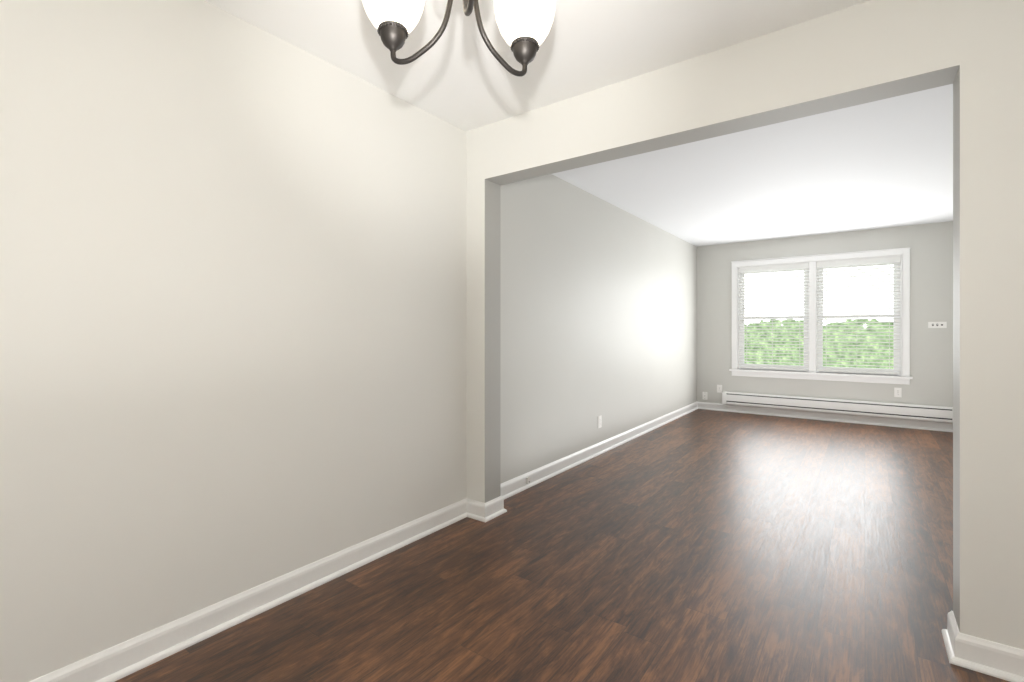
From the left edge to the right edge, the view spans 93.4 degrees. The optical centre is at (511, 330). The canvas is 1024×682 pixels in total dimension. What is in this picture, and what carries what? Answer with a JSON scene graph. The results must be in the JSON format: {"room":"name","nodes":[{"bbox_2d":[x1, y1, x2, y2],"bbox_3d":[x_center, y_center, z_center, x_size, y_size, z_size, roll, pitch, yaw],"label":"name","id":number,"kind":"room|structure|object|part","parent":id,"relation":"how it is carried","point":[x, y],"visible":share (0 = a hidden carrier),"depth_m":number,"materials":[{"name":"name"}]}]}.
{"room":"dining room","nodes":[
{"label":"dining room","id":0,"kind":"room"},
{"bbox_2d":[0,0,696,681],"bbox_3d":[0.246,-0.050,3.909,0.120,2.440,8.740,0,0,36],"label":"wall","id":1,"kind":"structure","parent":0,"point":[232,304],"depth_m":1.96,"materials":[{"name":"beige paint"}]},
{"bbox_2d":[29,498,476,681],"bbox_3d":[-1.228,1.118,1.742,0.060,0.104,3.260,0,0,36],"label":"baseboard","id":2,"kind":"structure","parent":1,"relation":"attached to","point":[189,630],"depth_m":1.95,"materials":[{"name":"white wood"}]},
{"bbox_2d":[477,402,700,513],"bbox_3d":[1.320,1.118,5.224,0.060,0.104,5.050,0,0,36],"label":"baseboard","id":3,"kind":"structure","parent":1,"relation":"attached to","point":[509,488],"depth_m":4.16,"materials":[{"name":"white wood"}]},
{"bbox_2d":[598,415,601,427],"bbox_3d":[0.841,0.870,4.614,0.008,0.114,0.070,0,0,36],"label":"outlet","id":4,"kind":"object","parent":1,"relation":"attached to","point":[599,421],"visible":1,"depth_m":4.61,"materials":[{"name":"plastic"}]},
{"bbox_2d":[115,409,1009,681],"bbox_3d":[1.497,1.220,2.994,3.220,0.100,8.740,0,0,36],"label":"floor","id":5,"kind":"structure","parent":0,"point":[700,545],"depth_m":2.24,"materials":[{"name":"wood"}]},
{"bbox_2d":[204,0,952,246],"bbox_3d":[1.497,-1.330,2.994,3.220,0.120,8.740,0,0,36],"label":"ceiling","id":6,"kind":"structure","parent":0,"point":[885,163],"depth_m":2.78,"materials":[{"name":"paint"}]},
{"bbox_2d":[362,0,555,76],"bbox_3d":[-0.091,-0.898,0.938,0.390,0.744,0.386,0,0,36],"label":"chandelier","id":7,"kind":"object","parent":6,"relation":"hanging from","point":[524,26],"visible":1,"depth_m":0.96,"materials":[{"name":"white glass"}]},
{"bbox_3d":[-0.237,-0.670,0.960,0.129,0.148,0.129,0,0,36],"label":"lamp shade","id":8,"kind":"part","parent":7,"relation":"part of","materials":[{"name":"white glass"}]},
{"bbox_3d":[0.027,-0.670,1.010,0.129,0.148,0.129,0,0,36],"label":"lamp shade","id":9,"kind":"part","parent":7,"relation":"part of","materials":[{"name":"white glass"}]},
{"bbox_2d":[467,0,1023,649],"bbox_3d":[0.960,-0.050,2.259,2.980,2.440,0.160,0,0,36],"label":"wall","id":10,"kind":"structure","parent":0,"point":[877,50],"depth_m":1.79,"materials":[{"name":"paint"}]},
{"bbox_2d":[947,610,957,625],"bbox_3d":[1.924,1.118,1.672,0.650,0.104,0.030,0,0,36],"label":"baseboard","id":11,"kind":"structure","parent":10,"relation":"attached to","point":[950,616],"depth_m":1.82,"materials":[{"name":"white wood"}]},
{"bbox_2d":[942,622,1023,681],"bbox_3d":[1.811,1.118,1.518,0.650,0.104,0.030,0,0,36],"label":"baseboard","id":12,"kind":"structure","parent":10,"relation":"attached to","point":[991,658],"depth_m":1.66,"materials":[{"name":"white wood"}]},
{"bbox_2d":[697,221,952,406],"bbox_3d":[4.034,-0.050,6.460,2.980,2.440,0.150,0,0,36],"label":"wall","id":13,"kind":"structure","parent":0,"point":[930,245],"depth_m":6.13,"materials":[{"name":"grey paint"}]},
{"bbox_2d":[702,392,706,399],"bbox_3d":[2.881,0.970,7.205,0.070,0.114,0.008,0,0,36],"label":"jack","id":14,"kind":"object","parent":13,"relation":"attached to","point":[704,395],"visible":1,"depth_m":7.21,"materials":[{"name":"plastic"}]},
{"bbox_2d":[717,385,721,392],"bbox_3d":[3.047,0.850,7.084,0.070,0.114,0.008,0,0,36],"label":"electrical outlet","id":15,"kind":"object","parent":13,"relation":"attached to","point":[719,388],"visible":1,"depth_m":7.08,"materials":[{"name":"plastic"}]},
{"bbox_2d":[729,247,912,384],"bbox_3d":[4.018,-0.177,6.440,2.041,1.650,0.200,0,0,36],"label":"window","id":16,"kind":"structure","parent":13,"relation":"in","point":[813,373],"depth_m":6.37,"materials":[{"name":"white wood"}]},
{"bbox_2d":[738,263,808,370],"bbox_3d":[3.617,-0.188,6.700,0.866,1.440,0.065,0,0,36],"label":"window blind","id":17,"kind":"object","parent":16,"relation":"attached to","point":[783,268],"visible":0.9,"depth_m":6.69,"materials":[{"name":"white plastic"}]},
{"bbox_3d":[3.656,-0.179,6.753,0.874,1.458,0.073,0,0,36],"label":"window sash unit","id":18,"kind":"part","parent":16,"relation":"part of","materials":[{"name":"white glass"}]},
{"bbox_2d":[817,256,900,374],"bbox_3d":[4.386,-0.188,6.137,0.866,1.440,0.065,0,0,36],"label":"window blind","id":19,"kind":"object","parent":16,"relation":"attached to","point":[858,262],"visible":0.94,"depth_m":6.12,"materials":[{"name":"white plastic"}]},
{"bbox_3d":[4.425,-0.179,6.190,0.874,1.458,0.073,0,0,36],"label":"window sash unit","id":20,"kind":"part","parent":16,"relation":"part of","materials":[{"name":"white glass"}]},
{"bbox_2d":[701,402,952,431],"bbox_3d":[3.989,1.118,6.381,2.880,0.104,0.030,0,0,36],"label":"baseboard","id":21,"kind":"structure","parent":13,"relation":"attached to","point":[837,417],"depth_m":6.23,"materials":[{"name":"white wood"}]},
{"bbox_2d":[722,391,952,422],"bbox_3d":[4.096,0.971,6.282,2.538,0.181,0.068,0,0,36],"label":"baseboard heater","id":22,"kind":"object","parent":13,"relation":"attached to","point":[905,411],"visible":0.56,"depth_m":6.15,"materials":[{"name":"metal"}]},
{"bbox_2d":[894,388,901,396],"bbox_3d":[4.700,0.750,5.874,0.070,0.114,0.008,0,0,36],"label":"electrical outlet","id":23,"kind":"object","parent":13,"relation":"attached to","point":[897,392],"visible":1,"depth_m":5.87,"materials":[{"name":"plastic"}]},
{"bbox_2d":[928,322,946,327],"bbox_3d":[4.988,-0.070,5.657,0.164,0.072,0.017,0,0,36],"label":"switch plate","id":24,"kind":"object","parent":13,"relation":"attached to","point":[937,324],"visible":1,"depth_m":5.66,"materials":[{"name":"plastic"}]},
{"label":"outside","id":25,"kind":"structure","parent":0,"visible":0},
{"bbox_2d":[744,265,892,368],"bbox_3d":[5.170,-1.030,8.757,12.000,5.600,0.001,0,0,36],"label":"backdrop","id":26,"kind":"structure","parent":25,"point":[760,352],"depth_m":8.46,"materials":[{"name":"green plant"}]}
]}

